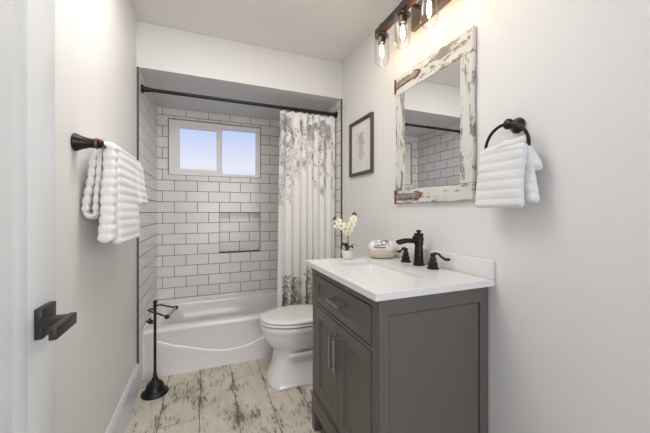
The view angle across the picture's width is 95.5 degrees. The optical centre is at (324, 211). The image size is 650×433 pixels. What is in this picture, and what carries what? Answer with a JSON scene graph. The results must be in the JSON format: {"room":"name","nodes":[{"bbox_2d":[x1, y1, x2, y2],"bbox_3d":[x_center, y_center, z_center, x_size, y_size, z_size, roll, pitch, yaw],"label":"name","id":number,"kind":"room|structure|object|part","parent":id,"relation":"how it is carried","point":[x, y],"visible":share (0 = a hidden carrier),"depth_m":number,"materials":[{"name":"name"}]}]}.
{"room":"bathroom","nodes":[
{"label":"bathroom","id":0,"kind":"room"},
{"bbox_2d":[55,0,156,432],"bbox_3d":[-0.806,-0.004,0.753,0.110,2.500,4.400,0,0,-22],"label":"wall","id":1,"kind":"structure","parent":0,"point":[96,40],"depth_m":1.22,"materials":[{"name":"white paint"}]},
{"bbox_2d":[0,0,76,432],"bbox_3d":[-0.481,0.165,0.379,0.103,2.018,0.663,0,0,-22],"label":"door","id":2,"kind":"structure","parent":1,"relation":"in","point":[30,326],"depth_m":0.57,"materials":[{"name":"white paint"}]},
{"bbox_3d":[-0.592,0.229,0.625,0.013,0.062,0.062,0,0,-22],"label":"handle","id":3,"kind":"part","parent":2,"relation":"part of","materials":[{"name":"black metal"}]},
{"bbox_3d":[-0.534,0.224,0.572,0.056,0.023,0.092,0,0,-22],"label":"lever","id":4,"kind":"part","parent":2,"relation":"part of","materials":[{"name":"black metal"}]},
{"bbox_2d":[71,133,105,150],"bbox_3d":[-0.942,-0.239,1.325,0.085,0.062,0.700,0,0,-22],"label":"towel bar","id":5,"kind":"object","parent":1,"relation":"attached to","point":[78,142],"visible":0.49,"depth_m":1.01,"materials":[{"name":"black metal"}]},
{"bbox_2d":[81,142,148,244],"bbox_3d":[-0.912,-0.069,1.325,0.112,0.400,0.566,0,0,-19],"label":"hand towel","id":6,"kind":"object","parent":5,"relation":"hanging from","point":[114,190],"visible":1,"depth_m":1.11,"materials":[{"name":"white fabric"}]},
{"bbox_2d":[105,363,138,432],"bbox_3d":[-0.581,1.091,0.336,0.014,0.190,3.458,0,0,-22],"label":"baseboard","id":7,"kind":"structure","parent":1,"relation":"attached to","point":[118,423],"depth_m":1.63,"materials":[{"name":"white paint"}]},
{"bbox_2d":[137,67,138,362],"bbox_3d":[-1.231,0.022,1.941,0.012,1.948,0.009,0,0,-22],"label":"trim","id":8,"kind":"structure","parent":1,"relation":"attached to","point":[137,67],"depth_m":1.94,"materials":[{"name":"grey metal"}]},
{"bbox_2d":[143,332,143,380],"bbox_3d":[-1.276,1.016,2.070,0.007,0.340,0.006,0,0,-22],"label":"trim","id":9,"kind":"structure","parent":1,"relation":"attached to","point":[143,332],"depth_m":2.07,"materials":[{"name":"white ceramic"}]},
{"bbox_2d":[141,84,337,117],"bbox_3d":[-0.580,-0.844,2.302,1.468,0.060,0.060,0,0,-22],"label":"shower curtain rod","id":10,"kind":"object","parent":1,"relation":"attached to","point":[143,88],"visible":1,"depth_m":2.24,"materials":[{"name":"black metal"}]},
{"bbox_2d":[277,105,334,306],"bbox_3d":[-0.150,0.061,2.474,0.506,1.850,0.066,0,0,-22],"label":"shower curtain","id":11,"kind":"object","parent":10,"relation":"hanging from","point":[306,142],"visible":0.77,"depth_m":2.46,"materials":[{"name":"fabric"}]},
{"bbox_2d":[157,107,279,299],"bbox_3d":[-0.872,-0.004,3.024,1.689,2.500,0.140,0,0,-22],"label":"wall","id":12,"kind":"structure","parent":0,"point":[190,263],"depth_m":2.87,"materials":[{"name":"tile"}]},
{"bbox_2d":[169,119,259,177],"bbox_3d":[-1.076,-0.602,2.933,0.838,0.514,0.094,0,0,-22],"label":"window","id":13,"kind":"structure","parent":12,"relation":"in","point":[195,148],"depth_m":2.89,"materials":[{"name":"clear glass"}]},
{"bbox_3d":[-1.223,-0.598,2.853,0.415,0.455,0.034,0,0,-22],"label":"sliding sash","id":14,"kind":"part","parent":13,"relation":"part of","materials":[{"name":"clear glass"}]},
{"bbox_3d":[-1.222,-0.596,2.851,0.335,0.395,0.002,0,0,-22],"label":"pane","id":15,"kind":"part","parent":13,"relation":"part of","materials":[{"name":"clear glass"}]},
{"bbox_3d":[-1.048,-0.598,2.962,0.025,0.455,0.033,0,0,-22],"label":"meeting rail","id":16,"kind":"part","parent":13,"relation":"part of","materials":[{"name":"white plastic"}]},
{"bbox_3d":[-0.878,-0.598,3.027,0.343,0.463,0.002,0,0,-22],"label":"pane","id":17,"kind":"part","parent":13,"relation":"part of","materials":[{"name":"clear glass"}]},
{"bbox_2d":[168,118,260,178],"bbox_3d":[-1.053,-0.602,2.876,0.850,0.526,0.006,0,0,-22],"label":"trim","id":18,"kind":"structure","parent":12,"relation":"attached to","point":[171,118],"depth_m":2.89,"materials":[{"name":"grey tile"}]},
{"bbox_2d":[219,212,260,253],"bbox_3d":[-0.849,0.207,2.958,0.403,0.407,0.006,0,0,-22],"label":"trim","id":19,"kind":"structure","parent":12,"relation":"attached to","point":[219,212],"depth_m":2.95,"materials":[{"name":"silver metal"}]},
{"bbox_2d":[124,357,325,432],"bbox_3d":[-0.074,1.216,1.049,1.689,0.060,4.400,0,0,-22],"label":"floor","id":20,"kind":"structure","parent":0,"point":[237,397],"depth_m":1.80,"materials":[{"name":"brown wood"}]},
{"bbox_2d":[140,300,177,400],"bbox_3d":[-1.041,0.882,1.890,0.323,0.606,0.162,0,0,29],"label":"toilet paper stand","id":21,"kind":"object","parent":20,"relation":"on","point":[156,388],"visible":1,"depth_m":1.91,"materials":[{"name":"black metal"}]},
{"bbox_3d":[-1.016,0.623,1.869,0.237,0.044,0.125,0,0,30],"label":"arm","id":22,"kind":"part","parent":21,"relation":"part of","materials":[{"name":"black metal"}]},
{"bbox_2d":[143,289,276,379],"bbox_3d":[-0.720,0.996,2.649,1.467,0.380,0.667,0,0,-22],"label":"bathtub","id":23,"kind":"object","parent":20,"relation":"on","point":[208,331],"visible":0.62,"depth_m":2.29,"materials":[{"name":"white ceramic"}]},
{"bbox_2d":[260,304,312,390],"bbox_3d":[-0.125,0.812,2.198,0.712,0.748,0.460,0,0,-22],"label":"toilet","id":24,"kind":"object","parent":20,"relation":"on","point":[288,329],"visible":0.33,"depth_m":2.02,"materials":[{"name":"white ceramic"}]},
{"bbox_3d":[-0.215,0.748,2.162,0.515,0.026,0.384,0,0,-22],"label":"lid","id":25,"kind":"part","parent":24,"relation":"part of","materials":[{"name":"white ceramic"}]},
{"bbox_3d":[-0.219,0.772,2.160,0.508,0.016,0.384,0,0,-22],"label":"seat","id":26,"kind":"part","parent":24,"relation":"part of","materials":[{"name":"white plastic"}]},
{"bbox_2d":[311,269,487,432],"bbox_3d":[0.280,0.742,1.409,0.552,0.888,0.680,0,0,-22],"label":"bathroom vanity","id":27,"kind":"object","parent":20,"relation":"on","point":[417,364],"visible":0.89,"depth_m":1.13,"materials":[{"name":"grey paint"}]},
{"bbox_3d":[-0.042,1.130,1.617,0.052,0.112,0.053,0,0,-22],"label":"leg","id":28,"kind":"part","parent":27,"relation":"part of","materials":[{"name":"grey paint"}]},
{"bbox_3d":[0.055,1.033,1.318,0.014,0.086,0.680,0,0,-22],"label":"moulding","id":29,"kind":"part","parent":27,"relation":"part of","materials":[{"name":"grey paint"}]},
{"bbox_3d":[0.011,0.740,1.457,0.019,0.472,0.285,0,0,-22],"label":"cabinet door","id":30,"kind":"part","parent":27,"relation":"part of","materials":[{"name":"grey paint"}]},
{"bbox_3d":[0.031,0.631,1.338,0.036,0.153,0.018,0,0,-22],"label":"door pull","id":31,"kind":"part","parent":27,"relation":"part of","materials":[{"name":"silver metal"}]},
{"bbox_3d":[0.042,0.406,1.309,0.036,0.018,0.143,0,0,-22],"label":"drawer pull","id":32,"kind":"part","parent":27,"relation":"part of","materials":[{"name":"silver metal"}]},
{"bbox_3d":[0.050,0.631,1.290,0.036,0.153,0.018,0,0,-22],"label":"door pull","id":33,"kind":"part","parent":27,"relation":"part of","materials":[{"name":"silver metal"}]},
{"bbox_3d":[0.065,0.410,1.324,0.019,0.140,0.572,0,0,-22],"label":"drawer","id":34,"kind":"part","parent":27,"relation":"part of","materials":[{"name":"grey paint"}]},
{"bbox_3d":[0.119,0.740,1.190,0.019,0.472,0.285,0,0,-22],"label":"cabinet door","id":35,"kind":"part","parent":27,"relation":"part of","materials":[{"name":"grey paint"}]},
{"bbox_2d":[306,243,494,301],"bbox_3d":[0.285,0.245,1.409,0.550,0.102,0.728,0,0,-22],"label":"countertop","id":36,"kind":"structure","parent":27,"relation":"on","point":[462,272],"depth_m":1.22,"materials":[{"name":"white stone"}]},
{"bbox_2d":[333,212,357,258],"bbox_3d":[0.116,0.135,1.682,0.154,0.270,0.075,0,0,-22],"label":"potted orchid","id":37,"kind":"object","parent":36,"relation":"on","point":[347,253],"visible":1,"depth_m":1.67,"materials":[{"name":"white plant"}]},
{"bbox_3d":[0.075,0.056,1.663,0.043,0.042,0.009,0,0,3],"label":"flower","id":38,"kind":"part","parent":37,"relation":"part of","materials":[{"name":"beige plant"}]},
{"bbox_3d":[0.093,0.078,1.666,0.048,0.046,0.008,0,0,3],"label":"flower","id":39,"kind":"part","parent":37,"relation":"part of","materials":[{"name":"beige plant"}]},
{"bbox_3d":[0.128,0.244,1.691,0.068,0.050,0.068,0,0,-22],"label":"pot","id":40,"kind":"part","parent":37,"relation":"part of","materials":[{"name":"white ceramic"}]},
{"bbox_3d":[0.129,0.120,1.677,0.045,0.041,0.018,0,0,-22],"label":"flower","id":41,"kind":"part","parent":37,"relation":"part of","materials":[{"name":"beige plant"}]},
{"bbox_3d":[0.151,0.072,1.686,0.047,0.049,0.015,0,0,-22],"label":"flower","id":42,"kind":"part","parent":37,"relation":"part of","materials":[{"name":"beige plant"}]},
{"bbox_3d":[0.163,0.044,1.695,0.046,0.046,0.011,0,0,-16],"label":"flower","id":43,"kind":"part","parent":37,"relation":"part of","materials":[{"name":"beige plant"}]},
{"bbox_2d":[347,264,413,279],"bbox_3d":[0.246,0.355,1.396,0.262,0.126,0.475,0,0,-22],"label":"sink","id":44,"kind":"object","parent":36,"relation":"in","point":[378,272],"visible":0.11,"depth_m":1.57,"materials":[{"name":"white ceramic"}]},
{"bbox_2d":[366,250,396,258],"bbox_3d":[0.329,0.248,1.716,0.168,0.042,0.123,0,0,-22],"label":"oval bowl","id":45,"kind":"object","parent":36,"relation":"on","point":[380,255],"visible":0.86,"depth_m":1.68,"materials":[{"name":"beige ceramic"}]},
{"bbox_2d":[368,240,396,251],"bbox_3d":[0.334,0.207,1.715,0.161,0.087,0.102,0,0,0],"label":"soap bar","id":46,"kind":"object","parent":45,"relation":"in","point":[376,245],"visible":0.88,"depth_m":1.68,"materials":[{"name":"white"}]},
{"bbox_2d":[396,230,450,269],"bbox_3d":[0.439,0.180,1.465,0.152,0.178,0.337,0,0,-22],"label":"faucet","id":47,"kind":"object","parent":36,"relation":"on","point":[417,239],"visible":1,"depth_m":1.47,"materials":[{"name":"black metal"}]},
{"bbox_3d":[0.433,0.232,1.582,0.056,0.075,0.056,0,0,-22],"label":"handle","id":48,"kind":"part","parent":47,"relation":"part of","materials":[{"name":"black metal"}]},
{"bbox_3d":[0.415,0.149,1.467,0.108,0.029,0.058,0,0,-22],"label":"spout","id":49,"kind":"part","parent":47,"relation":"part of","materials":[{"name":"black metal"}]},
{"bbox_3d":[0.510,0.232,1.392,0.056,0.075,0.056,0,0,-22],"label":"handle","id":50,"kind":"part","parent":47,"relation":"part of","materials":[{"name":"black metal"}]},
{"bbox_3d":[0.538,0.208,1.366,0.085,0.037,0.015,0,0,42],"label":"lever","id":51,"kind":"part","parent":47,"relation":"part of","materials":[{"name":"black metal"}]},
{"bbox_3d":[0.419,0.678,1.107,0.423,0.628,0.006,0,0,-22],"label":"panel","id":52,"kind":"part","parent":27,"relation":"part of","materials":[{"name":"grey paint"}]},
{"bbox_2d":[137,21,341,120],"bbox_3d":[-0.695,-1.103,2.587,1.489,0.301,0.802,0,0,-22],"label":"wall header","id":53,"kind":"structure","parent":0,"point":[170,59],"depth_m":2.26,"materials":[{"name":"white paint"}]},
{"bbox_2d":[130,0,399,62],"bbox_3d":[-0.074,-1.304,1.049,1.689,0.100,4.400,0,0,-22],"label":"ceiling","id":54,"kind":"structure","parent":0,"point":[330,30],"depth_m":1.94,"materials":[{"name":"white paint"}]},
{"bbox_2d":[321,0,649,432],"bbox_3d":[0.658,-0.004,1.345,0.110,2.500,4.400,0,0,-22],"label":"wall","id":55,"kind":"structure","parent":0,"point":[569,299],"depth_m":0.99,"materials":[{"name":"white paint"}]},
{"bbox_2d":[341,99,341,257],"bbox_3d":[0.139,0.022,2.494,0.012,1.948,0.009,0,0,-22],"label":"trim","id":56,"kind":"structure","parent":55,"relation":"attached to","point":[341,99],"depth_m":2.49,"materials":[{"name":"grey metal"}]},
{"bbox_2d":[349,112,373,176],"bbox_3d":[0.261,-0.477,2.175,0.022,0.413,0.338,0,0,-22],"label":"framed print","id":57,"kind":"object","parent":55,"relation":"attached to","point":[361,131],"visible":1,"depth_m":2.16,"materials":[{"name":"white paper"}]},
{"bbox_2d":[375,0,450,57],"bbox_3d":[0.476,-0.985,1.452,0.166,0.258,0.679,0,0,-22],"label":"vanity light","id":58,"kind":"object","parent":55,"relation":"attached to","point":[422,11],"visible":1,"depth_m":1.53,"materials":[{"name":"brown"}]},
{"bbox_2d":[375,23,388,45],"bbox_3d":[0.329,-1.030,1.708,0.082,0.116,0.082,0,0,-22],"label":"socket","id":59,"kind":"object","parent":58,"relation":"attached to","point":[381,34],"depth_m":1.69,"materials":[{"name":"grey metal"}]},
{"bbox_2d":[395,0,410,25],"bbox_3d":[0.402,-1.030,1.527,0.082,0.116,0.082,0,0,-22],"label":"socket","id":60,"kind":"object","parent":58,"relation":"attached to","point":[402,13],"depth_m":1.51,"materials":[{"name":"grey metal"}]},
{"bbox_3d":[0.467,-1.056,1.515,0.096,0.025,0.020,0,0,-22],"label":"bracket arm","id":61,"kind":"part","parent":58,"relation":"part of","materials":[{"name":"grey metal"}]},
{"bbox_3d":[0.542,-1.052,1.478,0.024,0.125,0.315,0,0,-22],"label":"wall plate","id":62,"kind":"part","parent":58,"relation":"part of","materials":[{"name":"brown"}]},
{"bbox_2d":[394,25,475,203],"bbox_3d":[0.527,-0.417,1.508,0.029,0.746,0.557,0,0,-22],"label":"framed mirror","id":63,"kind":"object","parent":55,"relation":"attached to","point":[436,98],"visible":1,"depth_m":1.44,"materials":[{"name":"white paint"}]},
{"bbox_2d":[404,59,461,189],"bbox_3d":[0.534,-0.403,1.503,0.012,0.572,0.411,0,0,-22],"label":"mirror glass","id":64,"kind":"object","parent":63,"relation":"on","point":[432,102],"depth_m":1.46,"materials":[{"name":"silver metal"}]},
{"bbox_2d":[394,243,494,279],"bbox_3d":[0.532,0.232,1.509,0.018,0.076,0.728,0,0,-22],"label":"backsplash","id":65,"kind":"structure","parent":55,"relation":"attached to","point":[481,267],"depth_m":1.31,"materials":[{"name":"white stone"}]},
{"bbox_2d":[484,117,530,149],"bbox_3d":[0.680,-0.246,1.083,0.065,0.199,0.177,0,0,-22],"label":"towel ring","id":66,"kind":"object","parent":55,"relation":"attached to","point":[517,125],"visible":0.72,"depth_m":1.06,"materials":[{"name":"black metal"}]},
{"bbox_2d":[475,135,542,207],"bbox_3d":[0.660,-0.137,1.073,0.071,0.245,0.222,0,0,-22],"label":"hand towel","id":67,"kind":"object","parent":66,"relation":"hanging from","point":[506,178],"visible":1,"depth_m":1.03,"materials":[{"name":"white fabric"}]},
{"bbox_3d":[0.683,-0.317,1.076,0.065,0.058,0.058,0,0,-22],"label":"wall post","id":68,"kind":"part","parent":66,"relation":"part of","materials":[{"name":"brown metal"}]}
]}

